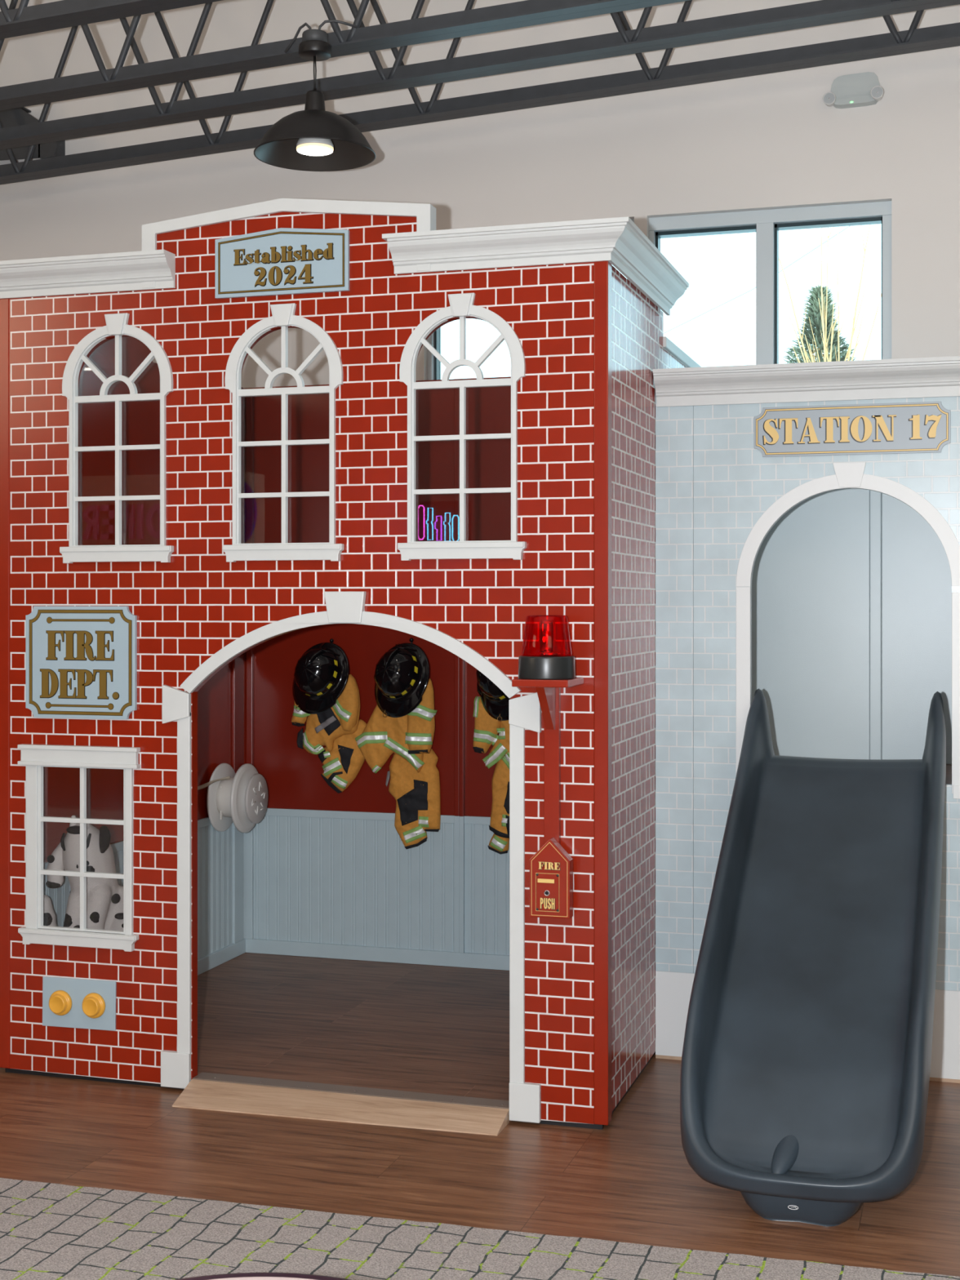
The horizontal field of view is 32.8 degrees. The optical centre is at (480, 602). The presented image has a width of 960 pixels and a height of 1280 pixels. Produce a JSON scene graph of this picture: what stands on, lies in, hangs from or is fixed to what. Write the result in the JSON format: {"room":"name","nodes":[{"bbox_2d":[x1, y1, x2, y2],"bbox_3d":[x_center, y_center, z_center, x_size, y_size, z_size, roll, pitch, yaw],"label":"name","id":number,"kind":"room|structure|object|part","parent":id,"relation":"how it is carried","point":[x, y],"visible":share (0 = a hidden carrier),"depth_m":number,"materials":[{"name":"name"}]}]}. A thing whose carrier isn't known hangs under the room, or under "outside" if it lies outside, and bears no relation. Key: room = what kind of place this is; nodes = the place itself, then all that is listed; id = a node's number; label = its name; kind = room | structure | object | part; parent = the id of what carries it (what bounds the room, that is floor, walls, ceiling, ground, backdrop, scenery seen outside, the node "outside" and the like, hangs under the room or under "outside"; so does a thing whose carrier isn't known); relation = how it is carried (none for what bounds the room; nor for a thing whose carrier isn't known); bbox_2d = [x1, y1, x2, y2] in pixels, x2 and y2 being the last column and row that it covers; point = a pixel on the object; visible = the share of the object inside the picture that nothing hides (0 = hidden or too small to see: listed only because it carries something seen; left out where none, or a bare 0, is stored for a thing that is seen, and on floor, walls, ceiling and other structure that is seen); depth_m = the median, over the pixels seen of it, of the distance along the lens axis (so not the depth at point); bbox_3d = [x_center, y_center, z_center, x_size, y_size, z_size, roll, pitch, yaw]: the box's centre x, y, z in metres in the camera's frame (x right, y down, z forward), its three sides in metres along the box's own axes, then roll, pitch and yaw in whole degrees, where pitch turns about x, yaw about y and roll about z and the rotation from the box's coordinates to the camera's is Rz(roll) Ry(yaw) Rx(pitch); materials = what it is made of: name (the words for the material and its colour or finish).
{"room":"indoor playroom","nodes":[
{"label":"indoor playroom","id":0,"kind":"room"},
{"bbox_2d":[0,149,9,160],"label":"gusset plate","id":1,"kind":"object","parent":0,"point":[3,154],"depth_m":7.02,"materials":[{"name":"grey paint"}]},
{"bbox_2d":[0,106,38,128],"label":"gusset plate","id":2,"kind":"object","parent":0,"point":[15,117],"depth_m":7.00,"materials":[{"name":"grey paint"}]},
{"bbox_2d":[11,145,29,159],"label":"gusset plate","id":3,"kind":"object","parent":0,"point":[20,153],"depth_m":6.99,"materials":[{"name":"grey paint"}]},
{"bbox_2d":[31,140,65,159],"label":"gusset plate","id":4,"kind":"object","parent":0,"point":[51,149],"depth_m":6.96,"materials":[{"name":"grey paint"}]},
{"bbox_2d":[0,0,222,39],"bbox_3d":[-0.619,-2.415,4.959,7.200,1.431,0.101,0,0,17],"label":"joist","id":5,"kind":"object","parent":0,"point":[24,20],"visible":1,"depth_m":5.16,"materials":[{"name":"black metal"}]},
{"bbox_3d":[-1.710,-2.345,5.292,0.463,1.005,0.024,0,0,17],"label":"web rod","id":6,"kind":"part","parent":5,"relation":"part of","materials":[{"name":"grey paint"}]},
{"bbox_3d":[-1.279,-2.368,5.160,0.463,1.051,0.024,0,0,17],"label":"web rod","id":7,"kind":"part","parent":5,"relation":"part of","materials":[{"name":"grey paint"}]},
{"bbox_2d":[111,893,119,903],"bbox_3d":[-1.168,0.948,5.228,0.024,0.032,0.040,0,0,17],"label":"spot","id":8,"kind":"object","parent":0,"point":[115,898],"depth_m":5.22,"materials":[{"name":"black fabric"}]},
{"bbox_2d":[114,912,123,919],"bbox_3d":[-1.150,1.003,5.223,0.040,0.020,0.040,0,0,17],"label":"spot","id":9,"kind":"object","parent":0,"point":[117,915],"depth_m":5.21,"materials":[{"name":"black fabric"}]},
{"bbox_2d":[0,0,689,111],"bbox_3d":[-0.441,-2.415,5.542,7.200,1.431,0.101,0,0,17],"label":"joist","id":10,"kind":"object","parent":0,"point":[526,13],"visible":1,"depth_m":5.58,"materials":[{"name":"black metal"}]},
{"bbox_3d":[-1.532,-2.345,5.875,0.463,1.005,0.024,0,0,17],"label":"web rod","id":11,"kind":"part","parent":10,"relation":"part of","materials":[{"name":"grey paint"}]},
{"bbox_3d":[-1.101,-2.368,5.744,0.463,1.051,0.024,0,0,17],"label":"web rod","id":12,"kind":"part","parent":10,"relation":"part of","materials":[{"name":"grey paint"}]},
{"bbox_2d":[253,19,375,171],"bbox_3d":[-0.553,-1.727,5.465,0.407,0.454,0.407,0,0,17],"label":"pendant lamp","id":13,"kind":"object","parent":10,"relation":"hanging from","point":[313,138],"visible":1,"depth_m":5.44,"materials":[{"name":"black metal"}]},
{"bbox_3d":[-0.555,-1.777,5.465,0.007,0.114,0.005,0,0,17],"label":"cord","id":14,"kind":"part","parent":13,"relation":"part of","materials":[{"name":"black metal"}]},
{"bbox_3d":[-0.553,-1.571,5.465,0.407,0.141,0.407,0,0,17],"label":"lamp shade","id":15,"kind":"part","parent":13,"relation":"part of","materials":[{"name":"black metal"}]},
{"bbox_3d":[-0.553,-1.579,5.465,0.124,0.110,0.124,0,0,17],"label":"bulb","id":16,"kind":"part","parent":13,"relation":"part of","materials":[{"name":"white plastic"}]},
{"bbox_3d":[-0.553,-1.512,5.465,0.120,0.006,0.120,0,0,17],"label":"bulb","id":17,"kind":"part","parent":13,"relation":"part of","materials":[{"name":"beige glass"}]},
{"bbox_3d":[-0.551,-1.777,5.464,0.007,0.114,0.005,0,0,17],"label":"cord","id":18,"kind":"part","parent":13,"relation":"part of","materials":[{"name":"black metal"}]},
{"bbox_3d":[-0.671,-2.391,5.612,0.463,1.005,0.024,0,0,17],"label":"web rod","id":19,"kind":"part","parent":10,"relation":"part of","materials":[{"name":"grey paint"}]},
{"bbox_3d":[-0.240,-2.414,5.481,0.463,1.051,0.024,0,0,17],"label":"web rod","id":20,"kind":"part","parent":10,"relation":"part of","materials":[{"name":"grey paint"}]},
{"bbox_2d":[0,0,959,764],"bbox_3d":[-0.318,-1.157,6.801,11.500,5.300,0.200,0,0,17],"label":"wall","id":21,"kind":"structure","parent":0,"point":[767,141],"depth_m":6.52,"materials":[{"name":"grey paint"}]},
{"bbox_2d":[426,218,634,380],"bbox_3d":[0.211,-0.939,6.615,0.872,1.163,0.087,0,0,17],"label":"window","id":22,"kind":"structure","parent":21,"relation":"in","point":[433,364],"depth_m":6.72,"materials":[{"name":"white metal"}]},
{"bbox_3d":[0.002,-0.930,6.707,0.356,1.055,0.006,0,0,17],"label":"pane","id":23,"kind":"part","parent":22,"relation":"part of","materials":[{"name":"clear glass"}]},
{"bbox_2d":[648,200,891,364],"bbox_3d":[1.123,-0.939,6.337,0.932,1.163,0.087,0,0,17],"label":"window","id":24,"kind":"structure","parent":21,"relation":"in","point":[766,224],"depth_m":6.29,"materials":[{"name":"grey metal"}]},
{"bbox_2d":[822,71,884,108],"bbox_3d":[1.405,-1.931,6.127,0.224,0.127,0.085,0,0,17],"label":"emergency light","id":25,"kind":"object","parent":21,"relation":"attached to","point":[861,89],"visible":1,"depth_m":6.13,"materials":[{"name":"grey plastic"}]},
{"bbox_2d":[0,1053,959,1276],"bbox_3d":[-1.632,1.543,2.498,11.500,0.100,9.200,0,0,17],"label":"floor","id":26,"kind":"structure","parent":0,"point":[632,1180],"depth_m":4.28,"materials":[{"name":"brown wood"}]},
{"bbox_2d":[172,1079,509,1135],"bbox_3d":[-0.420,1.474,4.761,1.008,0.038,0.151,0,0,17],"label":"ramp","id":27,"kind":"object","parent":26,"relation":"on","point":[197,1094],"visible":1,"depth_m":4.76,"materials":[{"name":"brown wood"}]},
{"bbox_2d":[0,198,701,1129],"bbox_3d":[-0.335,0.140,5.691,2.114,2.707,1.814,0,0,17],"label":"station","id":28,"kind":"object","parent":26,"relation":"on","point":[372,509],"visible":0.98,"depth_m":5.03,"materials":[{"name":"red brick"}]},
{"bbox_3d":[-1.504,0.250,5.202,0.036,2.454,0.052,0,0,17],"label":"corner post","id":29,"kind":"part","parent":28,"relation":"part of","materials":[{"name":"red paint"}]},
{"bbox_3d":[-1.255,1.050,5.086,0.415,0.050,0.028,0,0,17],"label":"window sill","id":30,"kind":"part","parent":28,"relation":"part of","materials":[{"name":"white paint"}]},
{"bbox_2d":[42,976,116,1031],"bbox_3d":[-1.257,1.252,5.083,0.259,0.156,0.034,0,0,17],"label":"panel","id":31,"kind":"object","parent":28,"relation":"attached to","point":[68,1002],"visible":1,"depth_m":5.09,"materials":[{"name":"blue paint"}]},
{"bbox_2d":[25,606,137,719],"bbox_3d":[-1.247,0.185,5.090,0.385,0.350,0.015,0,0,17],"label":"sign","id":32,"kind":"object","parent":28,"relation":"attached to","point":[81,662],"visible":1,"depth_m":5.08,"materials":[{"name":"blue paint"}]},
{"bbox_3d":[-1.242,0.767,5.100,0.318,0.524,0.018,0,0,17],"label":"sash","id":33,"kind":"part","parent":28,"relation":"part of","materials":[{"name":"white paint"}]},
{"bbox_2d":[45,815,123,930],"bbox_3d":[-1.188,1.065,5.344,0.330,0.768,0.443,0,0,17],"label":"plush dog","id":34,"kind":"object","parent":28,"relation":"on","point":[104,896],"visible":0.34,"depth_m":5.21},
{"bbox_3d":[-1.273,-1.018,5.067,0.684,0.104,0.074,0,0,17],"label":"cornice","id":35,"kind":"part","parent":28,"relation":"part of","materials":[{"name":"white paint"}]},
{"bbox_3d":[-1.127,-0.150,5.047,0.386,0.052,0.028,0,0,17],"label":"window sill","id":36,"kind":"part","parent":28,"relation":"part of","materials":[{"name":"white paint"}]},
{"bbox_3d":[-1.122,-0.507,5.063,0.312,0.664,0.018,0,0,17],"label":"sash","id":37,"kind":"part","parent":28,"relation":"part of","materials":[{"name":"white paint"}]},
{"bbox_3d":[-1.218,1.151,5.999,0.016,0.603,1.660,0,0,17],"label":"wainscot rail","id":38,"kind":"part","parent":28,"relation":"part of","materials":[{"name":"blue paint"}]},
{"bbox_3d":[-0.904,0.856,4.989,0.043,1.045,0.014,0,0,17],"label":"jamb trim","id":39,"kind":"part","parent":28,"relation":"part of","materials":[{"name":"white paint"}]},
{"bbox_2d":[197,763,268,832],"bbox_3d":[-1.026,0.781,6.334,0.173,0.276,0.693,0,0,17],"label":"hose reel","id":40,"kind":"object","parent":28,"relation":"attached to","point":[241,797],"visible":0.98,"depth_m":6.47,"materials":[{"name":"white plastic"}]},
{"bbox_2d":[215,227,349,298],"bbox_3d":[-0.596,-1.024,4.891,0.433,0.199,0.015,0,0,17],"label":"sign","id":41,"kind":"object","parent":28,"relation":"attached to","point":[279,261],"visible":1,"depth_m":4.88,"materials":[{"name":"blue paint"}]},
{"bbox_3d":[-0.592,-0.150,4.884,0.386,0.052,0.028,0,0,17],"label":"window sill","id":42,"kind":"part","parent":28,"relation":"part of","materials":[{"name":"white paint"}]},
{"bbox_3d":[-0.587,-0.507,4.900,0.312,0.664,0.018,0,0,17],"label":"sash","id":43,"kind":"part","parent":28,"relation":"part of","materials":[{"name":"white paint"}]},
{"bbox_3d":[-0.586,-1.091,4.912,0.939,0.245,0.054,0,0,17],"label":"pediment trim","id":44,"kind":"part","parent":28,"relation":"part of","materials":[{"name":"white paint"}]},
{"bbox_2d":[291,674,360,758],"bbox_3d":[-0.632,0.460,6.605,0.294,0.342,0.056,0,0,17],"label":"jacket","id":45,"kind":"object","parent":28,"relation":"hanging from","point":[342,718],"visible":0.73,"depth_m":6.59,"materials":[{"name":"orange fabric"}]},
{"bbox_2d":[318,719,366,793],"bbox_3d":[-0.564,0.624,6.627,0.216,0.304,0.045,0,0,17],"label":"trousers","id":46,"kind":"object","parent":28,"relation":"hanging from","point":[346,759],"visible":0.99,"depth_m":6.62,"materials":[{"name":"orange fabric"}]},
{"bbox_3d":[-0.399,0.149,4.833,1.080,0.254,0.016,0,0,17],"label":"arch trim","id":47,"kind":"part","parent":28,"relation":"part of","materials":[{"name":"white paint"}]},
{"bbox_3d":[-0.085,1.151,6.513,1.885,0.603,0.016,0,0,17],"label":"wainscot rail","id":48,"kind":"part","parent":28,"relation":"part of","materials":[{"name":"blue paint"}]},
{"bbox_2d":[385,747,440,848],"bbox_3d":[-0.275,0.779,6.540,0.232,0.424,0.043,0,0,17],"label":"trousers","id":49,"kind":"object","parent":28,"relation":"hanging from","point":[417,796],"visible":0.98,"depth_m":6.53,"materials":[{"name":"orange fabric"}]},
{"bbox_3d":[-0.055,-0.150,4.720,0.386,0.052,0.028,0,0,17],"label":"window sill","id":50,"kind":"part","parent":28,"relation":"part of","materials":[{"name":"white paint"}]},
{"bbox_3d":[-0.050,-0.507,4.736,0.312,0.664,0.018,0,0,17],"label":"sash","id":51,"kind":"part","parent":28,"relation":"part of","materials":[{"name":"white paint"}]},
{"bbox_2d":[472,696,509,768],"bbox_3d":[0.123,0.522,6.374,0.326,0.313,0.058,0,0,17],"label":"jacket","id":52,"kind":"object","parent":28,"relation":"hanging from","point":[486,728],"visible":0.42,"depth_m":6.39,"materials":[{"name":"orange fabric"}]},
{"bbox_2d":[487,759,509,853],"bbox_3d":[0.137,0.733,6.413,0.230,0.521,0.045,0,0,17],"label":"trousers","id":53,"kind":"object","parent":28,"relation":"hanging from","point":[499,843],"visible":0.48,"depth_m":6.42,"materials":[{"name":"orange fabric"}]},
{"bbox_3d":[0.107,0.851,4.680,0.043,1.055,0.014,0,0,17],"label":"jamb trim","id":54,"kind":"part","parent":28,"relation":"part of","materials":[{"name":"white paint"}]},
{"bbox_3d":[0.215,-1.018,5.092,0.713,0.104,0.989,0,0,17],"label":"cornice","id":55,"kind":"part","parent":28,"relation":"part of","materials":[{"name":"white paint"}]},
{"bbox_2d":[511,676,583,844],"bbox_3d":[0.191,0.452,4.560,0.160,0.482,0.190,0,0,17],"label":"bracket","id":56,"kind":"object","parent":28,"relation":"attached to","point":[548,691],"visible":0.9,"depth_m":4.63,"materials":[{"name":"red paint"}]},
{"bbox_2d":[518,614,575,679],"bbox_3d":[0.186,0.122,4.553,0.160,0.176,0.160,0,0,17],"label":"beacon light","id":57,"kind":"object","parent":56,"relation":"on","point":[546,650],"visible":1,"depth_m":4.50,"materials":[{"name":"red plastic"}]},
{"bbox_2d":[511,676,583,687],"bbox_3d":[0.191,0.221,4.560,0.160,0.020,0.190,0,0,17],"label":"shelf","id":58,"kind":"object","parent":56,"relation":"attached to","point":[577,681],"depth_m":4.48,"materials":[{"name":"red paint"}]},
{"bbox_2d":[529,837,573,919],"bbox_3d":[0.201,0.776,4.606,0.117,0.223,0.049,0,0,17],"label":"box","id":59,"kind":"object","parent":56,"relation":"attached to","point":[551,868],"visible":1,"depth_m":4.59,"materials":[{"name":"red paint"}]},
{"bbox_3d":[0.190,0.815,4.590,0.068,0.107,0.003,0,0,17],"label":"plate","id":60,"kind":"part","parent":59,"relation":"part of","materials":[{"name":"red paint"}]},
{"bbox_3d":[0.206,0.462,4.643,0.044,0.462,0.022,0,0,17],"label":"post","id":61,"kind":"part","parent":56,"relation":"part of","materials":[{"name":"red paint"}]},
{"bbox_3d":[0.349,0.250,4.636,0.041,2.454,0.052,0,0,17],"label":"corner post","id":62,"kind":"part","parent":28,"relation":"part of","materials":[{"name":"red paint"}]},
{"bbox_3d":[-0.591,0.188,6.633,0.017,0.088,0.081,0,0,17],"label":"coat hook","id":63,"kind":"object","parent":28,"relation":"attached to","visible":0},
{"bbox_2d":[292,642,349,714],"bbox_3d":[-0.654,0.302,6.502,0.263,0.287,0.170,0,0,17],"label":"helmet","id":64,"kind":"object","parent":63,"relation":"hanging from","point":[321,675],"visible":1,"depth_m":6.48,"materials":[{"name":"black plastic"}]},
{"bbox_3d":[-0.264,0.183,6.533,0.017,0.087,0.081,0,0,17],"label":"coat hook","id":65,"kind":"object","parent":28,"relation":"attached to","visible":0},
{"bbox_2d":[355,678,437,773],"bbox_3d":[-0.344,0.493,6.516,0.352,0.387,0.059,0,0,17],"label":"jacket","id":66,"kind":"object","parent":65,"relation":"hanging from","point":[411,735],"visible":0.85,"depth_m":6.50,"materials":[{"name":"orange fabric"}]},
{"bbox_2d":[373,643,429,717],"bbox_3d":[-0.323,0.305,6.402,0.252,0.294,0.168,0,0,17],"label":"helmet","id":67,"kind":"object","parent":65,"relation":"hanging from","point":[402,674],"visible":1,"depth_m":6.37,"materials":[{"name":"black plastic"}]},
{"bbox_3d":[0.119,0.183,6.416,0.017,0.087,0.081,0,0,17],"label":"coat hook","id":68,"kind":"object","parent":28,"relation":"attached to","visible":0},
{"bbox_2d":[475,669,510,721],"bbox_3d":[0.084,0.307,6.283,0.242,0.297,0.177,0,0,17],"label":"helmet","id":69,"kind":"object","parent":68,"relation":"hanging from","point":[495,701],"visible":0.33,"depth_m":6.27,"materials":[{"name":"black plastic"}]},
{"bbox_2d":[0,1177,959,1279],"bbox_3d":[-1.968,1.490,1.912,10.600,0.006,5.185,0,0,17],"label":"carpet","id":70,"kind":"object","parent":26,"relation":"on","point":[49,1231],"visible":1,"depth_m":3.76,"materials":[{"name":"beige carpet"}]},
{"bbox_2d":[175,1272,351,1279],"bbox_3d":[-0.318,1.236,2.084,0.670,0.499,0.670,0,0,17],"label":"round table","id":71,"kind":"object","parent":70,"relation":"on","point":[240,1276],"visible":1,"depth_m":2.39,"materials":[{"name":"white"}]},
{"bbox_2d":[653,355,959,1083],"bbox_3d":[1.701,0.368,5.315,2.170,2.250,0.744,0,0,17],"label":"wall","id":72,"kind":"structure","parent":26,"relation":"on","point":[826,586],"depth_m":5.32,"materials":[{"name":"wood"}]},
{"bbox_3d":[0.639,0.249,5.343,0.124,1.913,0.030,0,0,17],"label":"brick panel","id":73,"kind":"part","parent":72,"relation":"part of","materials":[{"name":"grey brick"}]},
{"bbox_3d":[0.850,0.271,5.262,0.046,0.645,0.006,0,0,17],"label":"jamb trim","id":74,"kind":"part","parent":72,"relation":"part of","materials":[{"name":"white paint"}]},
{"bbox_3d":[1.605,-0.699,4.994,2.166,0.114,0.074,0,0,17],"label":"cornice","id":75,"kind":"part","parent":72,"relation":"part of","materials":[{"name":"white paint"}]},
{"bbox_3d":[1.618,1.344,5.044,2.170,0.274,0.031,0,0,17],"label":"board","id":76,"kind":"part","parent":72,"relation":"part of","materials":[{"name":"white paint"}]},
{"bbox_3d":[1.170,-0.232,5.165,0.716,0.358,0.006,0,0,17],"label":"arch trim","id":77,"kind":"part","parent":72,"relation":"part of","materials":[{"name":"white paint"}]},
{"bbox_2d":[754,401,950,457],"bbox_3d":[1.173,-0.548,5.160,0.608,0.159,0.007,0,0,17],"label":"number sign","id":78,"kind":"object","parent":72,"relation":"attached to","point":[922,427],"visible":1,"depth_m":5.16,"materials":[{"name":"grey wood"}]},
{"bbox_3d":[1.498,0.280,5.064,0.063,0.626,0.007,0,0,17],"label":"jamb trim","id":79,"kind":"part","parent":72,"relation":"part of","materials":[{"name":"white paint"}]},
{"bbox_3d":[2.061,0.587,4.889,1.233,0.042,0.012,0,0,17],"label":"sill trim","id":80,"kind":"part","parent":72,"relation":"part of","materials":[{"name":"white paint"}]},
{"bbox_2d":[680,688,946,1226],"bbox_3d":[0.966,0.885,4.551,0.624,1.217,1.479,0,0,17],"label":"slide","id":81,"kind":"object","parent":26,"relation":"on","point":[806,1055],"visible":1,"depth_m":4.33,"materials":[{"name":"grey plastic"}]},
{"bbox_3d":[0.767,1.327,4.011,0.064,0.103,0.254,0,0,27],"label":"raised moulding","id":82,"kind":"part","parent":81,"relation":"part of","materials":[{"name":"grey plastic"}]},
{"bbox_2d":[0,0,959,150],"bbox_3d":[-0.321,-2.415,5.934,7.200,1.431,0.101,0,0,17],"label":"joist","id":83,"kind":"object","parent":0,"point":[641,39],"visible":0.95,"depth_m":5.86,"materials":[{"name":"black metal"}]},
{"bbox_3d":[-1.842,-2.322,6.399,0.463,1.051,0.024,0,0,17],"label":"web rod","id":84,"kind":"part","parent":83,"relation":"part of","materials":[{"name":"grey paint"}]},
{"bbox_3d":[-1.412,-2.345,6.268,0.463,1.005,0.024,0,0,17],"label":"web rod","id":85,"kind":"part","parent":83,"relation":"part of","materials":[{"name":"grey paint"}]},
{"bbox_3d":[-0.981,-2.368,6.136,0.463,1.051,0.024,0,0,17],"label":"web rod","id":86,"kind":"part","parent":83,"relation":"part of","materials":[{"name":"grey paint"}]},
{"bbox_3d":[-0.551,-2.391,6.005,0.463,1.005,0.024,0,0,17],"label":"web rod","id":87,"kind":"part","parent":83,"relation":"part of","materials":[{"name":"grey paint"}]},
{"bbox_3d":[-0.120,-2.414,5.873,0.463,1.051,0.024,0,0,17],"label":"web rod","id":88,"kind":"part","parent":83,"relation":"part of","materials":[{"name":"grey paint"}]},
{"bbox_3d":[0.310,-2.437,5.742,0.463,1.005,0.024,0,0,17],"label":"web rod","id":89,"kind":"part","parent":83,"relation":"part of","materials":[{"name":"grey paint"}]},
{"bbox_3d":[0.741,-2.460,5.610,0.463,1.051,0.024,0,0,17],"label":"web rod","id":90,"kind":"part","parent":83,"relation":"part of","materials":[{"name":"grey paint"}]},
{"bbox_2d":[0,0,959,184],"bbox_3d":[-0.199,-2.415,6.336,7.200,1.431,0.101,0,0,17],"label":"joist","id":91,"kind":"object","parent":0,"point":[895,42],"visible":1,"depth_m":6.24,"materials":[{"name":"black metal"}]},
{"bbox_3d":[-2.150,-2.299,6.932,0.463,1.005,0.024,0,0,17],"label":"web rod","id":92,"kind":"part","parent":91,"relation":"part of","materials":[{"name":"grey paint"}]},
{"bbox_3d":[-1.719,-2.322,6.801,0.463,1.051,0.024,0,0,17],"label":"web rod","id":93,"kind":"part","parent":91,"relation":"part of","materials":[{"name":"grey paint"}]},
{"bbox_3d":[-1.289,-2.345,6.669,0.463,1.005,0.024,0,0,17],"label":"web rod","id":94,"kind":"part","parent":91,"relation":"part of","materials":[{"name":"grey paint"}]},
{"bbox_3d":[-0.858,-2.368,6.538,0.463,1.051,0.024,0,0,17],"label":"web rod","id":95,"kind":"part","parent":91,"relation":"part of","materials":[{"name":"grey paint"}]},
{"bbox_3d":[-0.428,-2.391,6.406,0.463,1.005,0.024,0,0,17],"label":"web rod","id":96,"kind":"part","parent":91,"relation":"part of","materials":[{"name":"grey paint"}]},
{"bbox_3d":[0.002,-2.414,6.275,0.463,1.051,0.024,0,0,17],"label":"web rod","id":97,"kind":"part","parent":91,"relation":"part of","materials":[{"name":"grey paint"}]},
{"bbox_3d":[0.432,-2.437,6.144,0.463,1.005,0.024,0,0,17],"label":"web rod","id":98,"kind":"part","parent":91,"relation":"part of","materials":[{"name":"grey paint"}]},
{"bbox_3d":[0.863,-2.460,6.012,0.463,1.051,0.024,0,0,17],"label":"web rod","id":99,"kind":"part","parent":91,"relation":"part of","materials":[{"name":"grey paint"}]},
{"bbox_3d":[1.293,-2.483,5.881,0.463,1.005,0.024,0,0,17],"label":"web rod","id":100,"kind":"part","parent":91,"relation":"part of","materials":[{"name":"grey paint"}]},
{"bbox_3d":[1.724,-2.506,5.749,0.463,1.051,0.024,0,0,17],"label":"web rod","id":101,"kind":"part","parent":91,"relation":"part of","materials":[{"name":"grey paint"}]},
{"label":"outside","id":102,"kind":"structure","parent":0,"visible":0},
{"bbox_2d":[781,284,857,363],"bbox_3d":[2.771,-0.562,13.278,1.353,4.109,1.361,0,0,17],"label":"conifer tree","id":103,"kind":"object","parent":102,"point":[814,314],"visible":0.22,"depth_m":13.20,"materials":[{"name":"green plant"}]},
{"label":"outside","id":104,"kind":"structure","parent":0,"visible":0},
{"bbox_2d":[778,224,881,363],"bbox_3d":[2.275,-0.691,10.761,0.766,4.368,0.347,0,0,-2],"label":"bare shrub","id":105,"kind":"object","parent":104,"point":[825,349],"visible":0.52,"depth_m":10.82,"materials":[{"name":"brown plant"}]},
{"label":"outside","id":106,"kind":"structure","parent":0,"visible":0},
{"bbox_2d":[663,226,849,333],"bbox_3d":[2.871,-3.807,16.388,8.003,4.206,0.006,0,0,17],"label":"overhead cable","id":107,"kind":"object","parent":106,"point":[848,226],"visible":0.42,"depth_m":16.45,"materials":[{"name":"grey plastic"}]}
]}

